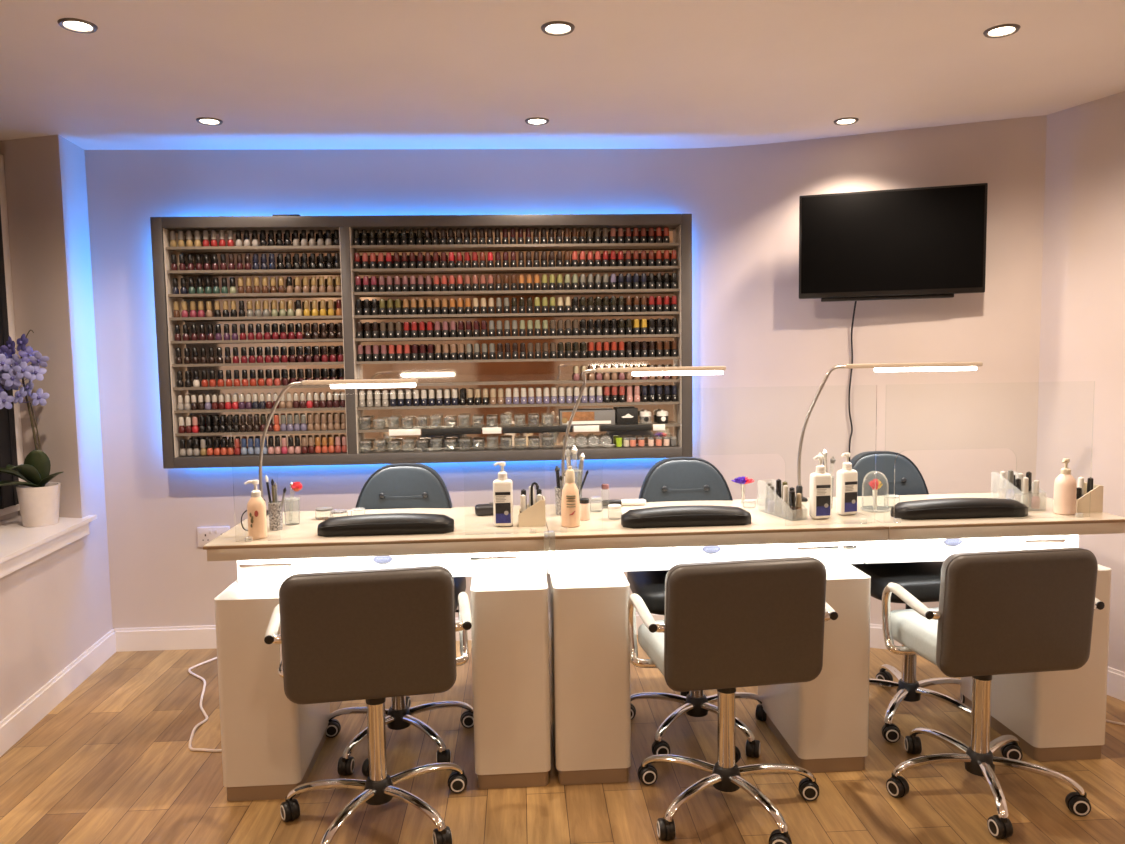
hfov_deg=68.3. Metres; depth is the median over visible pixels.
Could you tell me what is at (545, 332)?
bottle
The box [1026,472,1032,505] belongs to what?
bottle
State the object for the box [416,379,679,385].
shelf
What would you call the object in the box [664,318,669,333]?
bottle
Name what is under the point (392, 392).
bottle
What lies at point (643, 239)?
bottle
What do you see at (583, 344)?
bottle
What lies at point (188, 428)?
bottle
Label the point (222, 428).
bottle
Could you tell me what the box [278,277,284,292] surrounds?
bottle
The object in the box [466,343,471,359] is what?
bottle
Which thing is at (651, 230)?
bottle
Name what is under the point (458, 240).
bottle
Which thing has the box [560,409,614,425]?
display box
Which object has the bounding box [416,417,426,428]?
jar
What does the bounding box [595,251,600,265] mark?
bottle
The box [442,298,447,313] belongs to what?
bottle
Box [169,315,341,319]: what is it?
shelf
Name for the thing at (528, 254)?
bottle
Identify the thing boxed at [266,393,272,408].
bottle
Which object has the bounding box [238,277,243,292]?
bottle
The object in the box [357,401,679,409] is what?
shelf
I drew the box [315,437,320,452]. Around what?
bottle
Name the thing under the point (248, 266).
bottle
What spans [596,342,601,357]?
bottle
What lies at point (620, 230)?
bottle
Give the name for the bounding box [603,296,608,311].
bottle
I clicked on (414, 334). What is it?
bottle
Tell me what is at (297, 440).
bottle
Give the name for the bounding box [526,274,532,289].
bottle
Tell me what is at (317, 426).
bottle
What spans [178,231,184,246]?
bottle
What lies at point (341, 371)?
bottle
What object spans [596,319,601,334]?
bottle
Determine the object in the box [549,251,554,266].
bottle
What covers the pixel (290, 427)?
bottle
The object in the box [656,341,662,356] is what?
bottle
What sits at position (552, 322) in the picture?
bottle
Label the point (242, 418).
bottle
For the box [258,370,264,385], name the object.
bottle
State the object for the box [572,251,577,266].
bottle
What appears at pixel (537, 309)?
bottle
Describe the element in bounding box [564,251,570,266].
bottle
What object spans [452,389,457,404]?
bottle
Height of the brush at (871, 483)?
0.100 m
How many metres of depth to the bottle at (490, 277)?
3.69 m
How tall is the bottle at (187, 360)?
0.072 m
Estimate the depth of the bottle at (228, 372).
3.66 m
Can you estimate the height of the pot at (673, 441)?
0.040 m
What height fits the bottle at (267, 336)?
0.072 m
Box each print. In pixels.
[249,511,257,527]
[566,495,574,506]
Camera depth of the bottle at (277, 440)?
3.70 m
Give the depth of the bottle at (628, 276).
3.72 m
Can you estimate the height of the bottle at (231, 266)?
0.072 m
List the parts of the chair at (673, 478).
seat, leg, leg, backrest, leg, leg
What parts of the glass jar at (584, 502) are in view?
lid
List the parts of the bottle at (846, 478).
label blue panel, label black panel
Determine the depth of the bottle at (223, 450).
3.68 m
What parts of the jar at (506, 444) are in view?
lid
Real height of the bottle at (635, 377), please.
0.068 m
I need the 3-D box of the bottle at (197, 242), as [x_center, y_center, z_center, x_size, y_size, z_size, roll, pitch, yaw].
[-1.590,-0.797,3.615,0.028,0.072,0.028,-1,5,-8]
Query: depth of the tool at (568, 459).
2.91 m
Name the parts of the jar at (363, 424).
lid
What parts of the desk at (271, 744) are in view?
drawer handle, drawer handle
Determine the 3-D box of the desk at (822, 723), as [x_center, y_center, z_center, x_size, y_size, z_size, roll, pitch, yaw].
[0.475,0.703,2.829,1.052,0.785,0.533,-1,5,-4]
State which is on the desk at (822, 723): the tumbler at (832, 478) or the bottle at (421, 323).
the tumbler at (832, 478)
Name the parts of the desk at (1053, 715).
drawer handle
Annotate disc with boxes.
[576,437,586,446]
[589,436,599,446]
[601,436,611,446]
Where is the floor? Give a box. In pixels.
[0,635,1124,843]
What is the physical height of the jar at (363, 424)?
0.054 m
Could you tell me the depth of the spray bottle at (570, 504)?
2.62 m
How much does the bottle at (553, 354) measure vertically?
0.074 m
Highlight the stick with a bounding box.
[531,482,538,505]
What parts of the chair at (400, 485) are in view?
leg, leg, backrest, leg, leg, seat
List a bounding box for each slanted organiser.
[518,496,545,526]
[757,510,806,520]
[992,472,1044,510]
[1076,482,1103,512]
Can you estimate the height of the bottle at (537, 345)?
0.074 m
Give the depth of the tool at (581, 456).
2.91 m
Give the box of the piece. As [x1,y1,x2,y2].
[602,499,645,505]
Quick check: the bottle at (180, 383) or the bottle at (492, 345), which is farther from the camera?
the bottle at (492, 345)
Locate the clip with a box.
[544,532,554,558]
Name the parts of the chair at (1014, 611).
seat, arm, leg, leg, leg, leg, backrest, leg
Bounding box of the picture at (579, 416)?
[562,412,593,420]
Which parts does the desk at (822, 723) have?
drawer handle, drawer handle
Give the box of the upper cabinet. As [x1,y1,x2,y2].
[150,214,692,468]
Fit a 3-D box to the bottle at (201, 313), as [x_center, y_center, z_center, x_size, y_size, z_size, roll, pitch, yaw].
[-1.586,-0.494,3.640,0.028,0.072,0.028,-1,5,4]
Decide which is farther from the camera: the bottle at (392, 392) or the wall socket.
the wall socket
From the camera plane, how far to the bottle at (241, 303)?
3.64 m
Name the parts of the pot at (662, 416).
pot, lid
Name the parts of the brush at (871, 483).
handle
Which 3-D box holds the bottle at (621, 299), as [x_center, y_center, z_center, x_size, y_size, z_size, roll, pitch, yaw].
[0.265,-0.530,3.738,0.027,0.074,0.027,-5,6,-41]
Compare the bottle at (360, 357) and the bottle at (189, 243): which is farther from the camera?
the bottle at (360, 357)
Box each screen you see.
[229,397,545,541]
[561,389,876,532]
[884,448,1089,522]
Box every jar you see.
[315,507,332,519]
[330,509,347,517]
[351,508,364,514]
[359,417,370,429]
[359,440,371,451]
[373,419,384,428]
[374,440,385,451]
[387,417,398,428]
[388,440,399,451]
[401,417,412,428]
[402,439,413,450]
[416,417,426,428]
[416,440,427,450]
[430,417,440,427]
[430,438,441,450]
[444,417,454,427]
[444,439,455,450]
[458,415,468,427]
[458,438,469,449]
[472,416,482,427]
[472,439,483,449]
[486,416,496,426]
[486,436,497,449]
[500,415,510,426]
[500,437,511,448]
[514,415,524,426]
[514,438,525,448]
[528,415,538,425]
[528,438,539,448]
[542,415,552,425]
[542,437,553,448]
[579,498,589,520]
[590,497,602,511]
[601,484,608,507]
[608,504,621,519]
[743,500,755,507]
[757,497,765,505]
[884,494,899,507]
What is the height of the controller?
0.017 m
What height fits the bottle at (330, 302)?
0.072 m
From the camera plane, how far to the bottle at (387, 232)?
3.65 m
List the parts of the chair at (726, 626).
arm, seat, leg, leg, backrest, leg, leg, arm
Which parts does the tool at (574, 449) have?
handle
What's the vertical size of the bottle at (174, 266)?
0.072 m
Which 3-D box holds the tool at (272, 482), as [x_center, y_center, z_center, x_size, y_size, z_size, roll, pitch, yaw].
[-0.926,0.257,2.661,0.010,0.148,0.023,-3,5,-26]
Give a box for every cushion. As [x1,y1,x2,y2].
[317,513,453,536]
[621,505,750,527]
[891,498,1028,519]
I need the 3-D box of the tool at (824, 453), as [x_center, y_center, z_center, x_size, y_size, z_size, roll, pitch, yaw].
[0.909,0.190,2.873,0.019,0.194,0.026,-3,5,-25]
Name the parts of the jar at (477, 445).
lid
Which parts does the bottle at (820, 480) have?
label blue panel, label black panel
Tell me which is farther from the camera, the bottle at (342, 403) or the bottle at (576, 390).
the bottle at (576, 390)
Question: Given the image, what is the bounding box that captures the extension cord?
[188,657,221,751]
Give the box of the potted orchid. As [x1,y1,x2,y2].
[0,330,62,526]
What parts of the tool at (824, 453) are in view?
handle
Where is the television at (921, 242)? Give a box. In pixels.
[799,183,987,301]
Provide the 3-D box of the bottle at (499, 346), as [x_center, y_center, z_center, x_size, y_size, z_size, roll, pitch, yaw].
[-0.281,-0.318,3.723,0.027,0.074,0.027,3,6,42]
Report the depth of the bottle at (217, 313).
3.63 m
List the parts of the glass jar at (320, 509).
lid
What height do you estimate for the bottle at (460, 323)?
0.074 m
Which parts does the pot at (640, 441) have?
pot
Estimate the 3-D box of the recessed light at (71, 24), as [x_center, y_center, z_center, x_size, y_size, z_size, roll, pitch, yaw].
[-1.344,-1.098,2.302,0.098,0.006,0.098,-1,5,-3]
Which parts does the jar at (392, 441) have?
lid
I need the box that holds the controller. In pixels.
[272,214,300,215]
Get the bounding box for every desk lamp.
[259,378,417,515]
[561,366,725,484]
[795,362,982,501]
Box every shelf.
[165,245,339,249]
[167,269,340,273]
[168,292,340,296]
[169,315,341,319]
[170,339,342,343]
[172,362,343,366]
[173,385,329,389]
[174,407,345,412]
[175,429,345,435]
[351,243,679,248]
[352,266,679,271]
[353,289,679,294]
[354,311,679,317]
[354,334,679,340]
[355,357,679,363]
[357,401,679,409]
[358,423,680,432]
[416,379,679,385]
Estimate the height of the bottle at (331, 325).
0.072 m
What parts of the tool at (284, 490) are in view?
handle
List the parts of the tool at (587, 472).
handle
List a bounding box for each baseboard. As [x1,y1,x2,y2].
[0,628,115,756]
[114,612,901,651]
[1107,667,1124,700]
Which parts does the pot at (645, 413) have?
lid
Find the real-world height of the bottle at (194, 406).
0.068 m
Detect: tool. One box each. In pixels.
[265,475,271,502]
[271,479,274,502]
[274,482,277,502]
[281,487,286,509]
[555,466,560,488]
[565,449,570,469]
[571,445,577,479]
[577,453,584,497]
[579,470,588,494]
[822,449,827,472]
[830,456,835,463]
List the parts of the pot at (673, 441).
pot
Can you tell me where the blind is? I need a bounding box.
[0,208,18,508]
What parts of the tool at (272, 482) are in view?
handle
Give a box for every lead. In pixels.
[241,510,247,530]
[848,301,856,461]
[1106,720,1124,724]
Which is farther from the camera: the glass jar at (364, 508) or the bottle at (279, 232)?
the bottle at (279, 232)
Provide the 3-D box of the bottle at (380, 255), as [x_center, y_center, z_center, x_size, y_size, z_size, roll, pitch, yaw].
[-0.802,-0.712,3.664,0.027,0.074,0.027,3,6,43]
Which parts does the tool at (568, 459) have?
handle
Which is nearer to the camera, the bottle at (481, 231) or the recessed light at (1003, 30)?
the recessed light at (1003, 30)
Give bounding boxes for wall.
[0,135,112,720]
[84,115,1046,627]
[1036,91,1124,671]
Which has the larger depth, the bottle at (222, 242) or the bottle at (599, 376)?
the bottle at (599, 376)
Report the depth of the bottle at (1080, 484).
2.76 m
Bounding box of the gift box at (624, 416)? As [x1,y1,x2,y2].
[616,408,637,424]
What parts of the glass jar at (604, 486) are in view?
lid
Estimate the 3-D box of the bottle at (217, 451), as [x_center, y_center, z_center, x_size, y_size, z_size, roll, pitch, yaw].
[-1.537,0.111,3.692,0.028,0.072,0.028,-1,5,3]
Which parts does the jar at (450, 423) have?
lid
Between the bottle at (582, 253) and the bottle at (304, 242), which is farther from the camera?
the bottle at (582, 253)
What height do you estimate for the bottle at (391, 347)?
0.074 m
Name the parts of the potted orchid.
flower, flower, flower, flower, flower, flower, flower, flower, flower, flower, flower, flower, flower stem, flower, flower, pot, flower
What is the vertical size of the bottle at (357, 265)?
0.074 m
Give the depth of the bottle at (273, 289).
3.64 m
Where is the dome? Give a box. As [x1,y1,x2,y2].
[860,471,889,512]
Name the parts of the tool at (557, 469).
handle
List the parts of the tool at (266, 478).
handle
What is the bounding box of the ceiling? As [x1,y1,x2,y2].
[0,0,1124,149]
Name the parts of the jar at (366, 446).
lid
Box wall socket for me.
[197,526,229,546]
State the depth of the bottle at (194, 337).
3.64 m
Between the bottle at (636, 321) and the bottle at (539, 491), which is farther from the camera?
the bottle at (636, 321)
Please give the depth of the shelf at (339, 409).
3.67 m
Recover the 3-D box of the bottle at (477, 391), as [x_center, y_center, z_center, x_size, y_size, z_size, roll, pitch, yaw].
[-0.381,-0.114,3.736,0.027,0.074,0.027,-5,6,-43]
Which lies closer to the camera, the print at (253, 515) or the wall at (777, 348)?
the print at (253, 515)
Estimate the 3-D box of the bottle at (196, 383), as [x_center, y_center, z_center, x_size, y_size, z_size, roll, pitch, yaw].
[-1.616,-0.191,3.662,0.028,0.072,0.028,-2,5,-10]
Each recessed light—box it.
[57,18,97,32]
[196,117,222,125]
[525,117,548,124]
[541,21,574,35]
[834,117,858,124]
[983,24,1020,37]
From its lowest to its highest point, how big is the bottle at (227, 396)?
0.068 m
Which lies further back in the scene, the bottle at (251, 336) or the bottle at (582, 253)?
the bottle at (582, 253)
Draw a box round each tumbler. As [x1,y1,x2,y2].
[268,501,282,530]
[284,497,299,525]
[554,487,561,514]
[565,469,581,497]
[831,476,833,508]
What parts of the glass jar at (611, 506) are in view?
lid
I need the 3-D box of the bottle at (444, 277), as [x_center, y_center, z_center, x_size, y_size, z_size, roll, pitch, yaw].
[-0.526,-0.616,3.690,0.027,0.074,0.027,4,6,44]
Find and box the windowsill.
[0,515,96,577]
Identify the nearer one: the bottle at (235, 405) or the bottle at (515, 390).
the bottle at (235, 405)
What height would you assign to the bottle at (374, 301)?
0.074 m
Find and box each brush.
[288,482,301,520]
[731,476,753,502]
[869,479,882,507]
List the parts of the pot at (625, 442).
pot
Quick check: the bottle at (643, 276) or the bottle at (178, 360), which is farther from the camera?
the bottle at (643, 276)
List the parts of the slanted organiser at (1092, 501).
panel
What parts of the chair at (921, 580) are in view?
leg, backrest, leg, seat, leg, leg, leg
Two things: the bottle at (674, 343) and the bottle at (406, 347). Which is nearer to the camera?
the bottle at (406, 347)
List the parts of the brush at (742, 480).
handle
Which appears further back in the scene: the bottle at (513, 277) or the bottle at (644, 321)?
the bottle at (644, 321)
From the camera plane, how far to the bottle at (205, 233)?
3.61 m
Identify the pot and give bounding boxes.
[616,438,621,446]
[623,437,629,446]
[630,437,635,446]
[638,437,644,445]
[640,410,650,423]
[648,439,653,445]
[656,439,661,445]
[657,409,667,423]
[663,437,669,445]
[670,437,676,445]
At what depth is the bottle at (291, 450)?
3.70 m
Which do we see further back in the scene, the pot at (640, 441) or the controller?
the pot at (640, 441)
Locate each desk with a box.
[203,505,550,800]
[545,498,888,784]
[833,493,1124,761]
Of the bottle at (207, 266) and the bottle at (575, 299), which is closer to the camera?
the bottle at (207, 266)
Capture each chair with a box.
[264,566,471,843]
[326,463,473,775]
[627,457,766,757]
[628,557,837,843]
[850,451,971,742]
[882,548,1104,838]
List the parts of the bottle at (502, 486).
label black panel, label blue panel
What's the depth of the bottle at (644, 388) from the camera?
3.76 m
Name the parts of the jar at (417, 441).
lid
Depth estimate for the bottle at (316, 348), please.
3.67 m
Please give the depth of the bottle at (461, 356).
3.71 m
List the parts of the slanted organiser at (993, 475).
panel, panel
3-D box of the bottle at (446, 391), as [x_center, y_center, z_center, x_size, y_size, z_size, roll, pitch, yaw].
[-0.518,-0.111,3.728,0.027,0.074,0.027,3,6,41]
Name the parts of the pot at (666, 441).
pot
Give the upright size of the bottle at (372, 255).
0.074 m
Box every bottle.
[170,231,176,246]
[171,254,177,269]
[172,278,178,293]
[173,301,179,316]
[174,325,180,340]
[175,348,181,363]
[177,371,183,386]
[177,395,183,409]
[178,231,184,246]
[178,417,184,432]
[179,254,185,269]
[179,439,185,455]
[180,278,186,293]
[181,301,187,316]
[182,324,188,340]
[184,348,190,363]
[184,395,190,409]
[185,371,191,386]
[185,417,191,432]
[186,231,192,246]
[186,439,192,455]
[187,254,193,269]
[188,278,194,293]
[190,301,196,316]
[191,324,197,340]
[191,395,197,409]
[192,348,198,363]
[192,416,198,432]
[193,371,199,386]
[193,439,199,455]
[194,230,200,245]
[196,254,202,269]
[197,278,203,293]
[198,301,204,316]
[198,395,204,409]
[199,324,205,340]
[199,416,205,432]
[200,347,206,363]
[200,439,206,455]
[201,370,207,386]
[203,230,208,245]
[204,254,210,269]
[205,278,211,293]
[205,394,211,409]
[206,301,212,316]
[206,416,211,432]
[207,324,213,339]
[207,439,213,454]
[208,347,214,363]
[209,370,215,386]
[211,230,217,245]
[212,254,218,269]
[212,394,217,409]
[213,277,219,293]
[213,416,218,432]
[214,301,220,316]
[214,439,220,454]
[215,324,221,339]
[216,347,222,363]
[217,370,223,386]
[218,394,224,409]
[219,230,225,245]
[219,416,225,431]
[220,254,226,269]
[220,439,226,454]
[221,277,227,292]
[222,301,228,316]
[223,324,229,339]
[224,347,230,362]
[225,394,231,408]
[226,370,232,386]
[226,416,232,431]
[227,230,233,245]
[227,439,233,454]
[228,254,234,269]
[230,277,235,292]
[230,301,236,316]
[232,324,237,339]
[232,394,238,408]
[233,347,238,362]
[233,416,239,431]
[234,370,239,385]
[234,438,240,454]
[236,230,241,245]
[237,254,242,269]
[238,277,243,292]
[239,300,244,316]
[239,394,244,408]
[240,324,246,339]
[240,416,245,431]
[241,347,247,362]
[241,438,246,454]
[242,370,248,385]
[244,230,250,245]
[244,480,266,539]
[245,254,251,269]
[245,394,251,408]
[246,277,252,292]
[246,415,252,431]
[247,300,253,316]
[248,324,254,339]
[248,438,253,454]
[249,347,255,362]
[250,370,256,385]
[252,230,258,245]
[252,394,258,408]
[253,254,259,269]
[253,415,259,431]
[254,277,260,292]
[254,438,259,453]
[255,300,261,315]
[256,324,262,339]
[257,347,263,362]
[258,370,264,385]
[259,394,265,408]
[260,230,266,245]
[260,415,265,431]
[261,254,267,269]
[261,438,267,453]
[262,277,268,292]
[263,300,269,315]
[264,323,270,339]
[265,346,271,362]
[266,369,272,385]
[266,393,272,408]
[267,415,272,430]
[268,230,274,245]
[268,438,273,453]
[269,253,275,268]
[270,277,276,292]
[271,300,277,315]
[272,323,278,339]
[272,393,278,408]
[273,346,279,362]
[273,415,279,430]
[274,369,280,385]
[275,438,280,453]
[277,230,282,245]
[278,254,283,268]
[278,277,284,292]
[279,300,285,315]
[279,394,285,407]
[280,323,286,338]
[280,415,286,430]
[281,346,287,362]
[281,437,287,453]
[282,369,288,385]
[285,230,290,245]
[286,253,291,268]
[286,393,292,407]
[287,277,292,292]
[287,300,293,315]
[287,415,293,430]
[288,437,294,453]
[289,323,294,338]
[289,346,295,361]
[290,369,296,382]
[293,230,299,245]
[293,393,299,407]
[294,253,300,268]
[294,415,300,430]
[295,277,300,292]
[295,437,300,453]
[296,300,301,315]
[296,323,302,338]
[298,346,303,361]
[298,369,303,381]
[299,393,305,407]
[301,230,307,245]
[301,414,306,430]
[301,437,307,452]
[302,253,307,268]
[303,277,308,292]
[304,300,309,315]
[305,323,310,338]
[306,346,311,361]
[306,393,312,407]
[307,369,312,379]
[307,414,313,430]
[308,437,314,452]
[309,230,315,245]
[310,253,316,268]
[311,276,316,292]
[312,300,317,315]
[313,323,318,338]
[313,393,319,407]
[314,346,319,361]
[314,414,320,430]
[315,369,320,379]
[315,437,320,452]
[317,230,323,245]
[318,253,324,268]
[319,276,325,291]
[320,300,326,315]
[320,393,325,407]
[321,323,326,338]
[321,414,326,429]
[322,346,327,361]
[322,437,327,452]
[323,369,328,379]
[325,230,331,244]
[326,253,332,268]
[327,276,333,291]
[327,392,332,407]
[327,414,333,429]
[328,299,333,315]
[328,437,334,452]
[329,323,334,338]
[330,346,335,361]
[331,368,336,379]
[333,392,339,407]
[334,230,339,244]
[334,253,339,268]
[334,414,340,429]
[335,276,340,291]
[335,436,340,452]
[336,299,341,315]
[337,322,342,338]
[338,345,343,361]
[339,368,343,379]
[340,392,344,406]
[341,414,345,429]
[342,436,346,452]
[353,229,359,244]
[354,253,360,268]
[355,276,361,291]
[356,299,361,314]
[357,322,362,337]
[357,345,363,360]
[359,391,365,406]
[361,229,367,244]
[362,252,368,268]
[363,276,368,291]
[364,299,369,314]
[364,322,370,337]
[365,345,371,360]
[367,390,372,406]
[369,229,375,244]
[370,252,376,268]
[371,276,376,291]
[372,299,377,314]
[372,322,378,337]
[373,345,378,360]
[375,390,380,406]
[377,229,383,244]
[378,252,383,267]
[379,276,384,291]
[379,299,385,314]
[380,322,386,337]
[381,345,386,360]
[382,390,388,406]
[385,229,390,244]
[386,252,391,267]
[386,276,392,291]
[387,299,393,314]
[388,322,393,337]
[389,344,394,360]
[390,390,396,406]
[393,229,398,244]
[394,252,399,267]
[394,275,400,291]
[395,299,401,314]
[396,321,401,337]
[396,344,402,360]
[398,390,403,405]
[401,229,406,244]
[401,252,407,267]
[402,275,408,291]
[403,298,408,314]
[404,321,409,337]
[404,344,410,360]
[406,390,411,405]
[409,229,414,244]
[409,252,415,267]
[410,275,415,290]
[411,298,416,314]
[411,321,417,337]
[412,344,417,360]
[413,390,419,405]
[416,229,422,244]
[417,252,423,267]
[418,275,423,290]
[418,298,424,314]
[419,321,424,337]
[420,344,425,359]
[421,389,426,405]
[424,229,430,244]
[425,252,430,267]
[426,275,431,290]
[426,298,432,313]
[427,321,432,336]
[427,344,433,359]
[429,389,434,405]
[432,229,438,244]
[433,252,438,267]
[433,275,439,290]
[434,298,439,313]
[434,321,440,336]
[435,344,441,359]
[436,389,442,405]
[440,229,445,244]
[440,252,446,267]
[441,275,447,290]
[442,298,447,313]
[442,321,448,336]
[443,344,448,359]
[444,389,449,405]
[448,229,453,244]
[448,252,454,267]
[449,275,454,290]
[449,298,455,313]
[450,321,455,336]
[451,344,456,359]
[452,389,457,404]
[455,228,461,243]
[456,252,462,267]
[457,275,462,290]
[457,298,463,313]
[458,321,463,336]
[458,344,464,359]
[459,389,465,404]
[463,228,469,243]
[464,252,469,267]
[464,275,470,290]
[465,298,470,313]
[465,321,471,336]
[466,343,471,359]
[467,389,472,404]
[471,228,477,243]
[472,252,477,267]
[472,275,478,290]
[473,298,478,313]
[473,321,479,336]
[474,343,479,359]
[475,389,480,404]
[479,228,484,243]
[479,252,485,267]
[480,275,485,290]
[480,298,486,313]
[481,320,486,336]
[481,343,487,359]
[482,388,488,404]
[487,228,492,243]
[487,252,493,266]
[488,274,493,290]
[488,298,493,313]
[489,320,494,336]
[489,343,494,358]
[490,388,495,404]
[493,462,512,526]
[494,228,500,243]
[495,251,500,266]
[495,274,501,290]
[496,297,501,313]
[496,320,502,335]
[497,343,502,358]
[498,388,503,404]
[502,228,508,243]
[503,251,508,266]
[503,274,508,289]
[504,297,509,312]
[504,320,509,335]
[504,343,510,358]
[505,388,511,403]
[510,228,515,243]
[510,251,516,266]
[511,274,516,289]
[511,297,517,312]
[512,320,517,335]
[512,343,517,358]
[513,388,518,403]
[518,228,523,243]
[518,251,523,266]
[518,274,524,289]
[519,297,524,312]
[519,320,525,335]
[520,343,525,358]
[520,489,526,511]
[520,495,525,512]
[521,388,526,403]
[525,228,531,243]
[526,251,531,266]
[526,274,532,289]
[527,297,532,312]
[527,320,532,335]
[527,343,533,358]
[528,388,534,403]
[529,486,534,506]
[533,228,538,243]
[533,251,539,266]
[534,274,539,289]
[534,297,540,312]
[535,320,540,335]
[535,342,540,358]
[536,388,541,403]
[536,489,541,502]
[537,494,541,501]
[541,228,546,243]
[541,251,547,266]
[542,274,547,289]
[542,297,547,312]
[542,320,548,335]
[543,342,548,358]
[543,387,549,403]
[548,228,554,243]
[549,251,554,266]
[549,274,555,289]
[550,297,555,312]
[550,320,555,335]
[550,342,556,358]
[551,387,556,403]
[556,228,562,243]
[557,251,562,266]
[557,274,562,289]
[557,297,563,312]
[558,319,563,335]
[558,342,563,357]
[559,387,564,402]
[561,466,579,526]
[564,228,569,243]
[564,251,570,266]
[565,274,570,289]
[565,297,570,312]
[565,319,571,335]
[566,342,571,357]
[566,387,571,402]
[572,228,577,243]
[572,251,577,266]
[572,274,577,289]
[573,297,578,312]
[573,319,578,334]
[573,342,578,357]
[573,366,579,380]
[574,387,579,402]
[579,228,585,242]
[580,251,585,266]
[580,274,585,289]
[580,296,585,312]
[580,319,586,334]
[581,342,586,357]
[581,366,586,380]
[581,387,587,402]
[587,228,592,242]
[587,251,592,266]
[588,274,593,289]
[588,296,593,311]
[588,319,593,334]
[588,342,594,357]
[589,366,594,380]
[589,387,594,402]
[595,228,600,242]
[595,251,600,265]
[595,274,600,288]
[595,296,601,311]
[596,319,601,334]
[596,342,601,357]
[596,366,601,379]
[596,386,602,402]
[602,228,608,242]
[603,250,608,265]
[603,273,608,288]
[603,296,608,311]
[603,319,609,334]
[603,341,609,357]
[604,365,609,379]
[604,386,609,402]
[610,228,615,242]
[610,250,615,265]
[610,273,616,288]
[611,296,616,311]
[611,319,616,334]
[611,341,616,357]
[611,365,616,379]
[612,386,617,402]
[618,227,623,242]
[618,250,623,265]
[618,273,623,288]
[618,296,623,311]
[618,319,624,334]
[619,341,624,357]
[619,365,624,379]
[619,386,624,401]
[625,227,631,242]
[626,250,631,265]
[626,273,631,288]
[626,296,631,311]
[626,319,631,334]
[626,341,631,356]
[626,365,632,379]
[627,386,632,401]
[633,227,638,242]
[633,250,638,265]
[633,273,638,288]
[633,296,639,311]
[634,319,639,334]
[634,341,639,356]
[634,365,639,379]
[634,386,639,401]
[640,227,646,242]
[641,250,646,265]
[641,273,646,288]
[641,296,646,311]
[641,318,646,334]
[641,341,646,356]
[641,365,647,379]
[642,386,647,401]
[648,227,653,242]
[648,250,653,265]
[648,273,654,288]
[649,296,654,311]
[649,318,654,333]
[649,341,654,356]
[649,386,654,401]
[656,227,661,242]
[656,250,661,265]
[656,273,661,288]
[656,296,661,311]
[656,318,661,333]
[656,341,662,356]
[656,364,662,378]
[657,385,662,401]
[663,227,669,242]
[663,250,669,265]
[664,273,669,288]
[664,296,669,311]
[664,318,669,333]
[664,341,669,356]
[664,365,669,378]
[664,385,669,401]
[671,250,676,265]
[671,273,676,288]
[671,295,676,310]
[671,318,676,333]
[671,341,677,356]
[671,364,677,378]
[672,385,677,400]
[765,482,770,509]
[768,485,774,511]
[775,479,782,513]
[782,481,788,502]
[782,485,789,516]
[788,491,796,518]
[789,487,795,506]
[796,493,802,517]
[809,455,830,518]
[836,453,857,514]
[998,471,1005,498]
[1006,470,1013,499]
[1013,475,1015,494]
[1013,478,1020,501]
[1018,473,1023,495]
[1021,477,1029,508]
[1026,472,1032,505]
[1031,480,1039,508]
[1053,458,1076,514]
[1076,487,1081,498]
[1077,477,1083,495]
[1087,477,1093,492]
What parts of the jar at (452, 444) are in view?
lid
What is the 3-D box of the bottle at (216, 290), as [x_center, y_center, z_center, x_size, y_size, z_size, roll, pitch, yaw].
[-1.517,-0.597,3.635,0.028,0.072,0.028,-1,5,2]
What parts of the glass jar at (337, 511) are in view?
lid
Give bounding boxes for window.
[0,154,24,515]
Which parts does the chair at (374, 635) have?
arm, leg, leg, backrest, leg, leg, arm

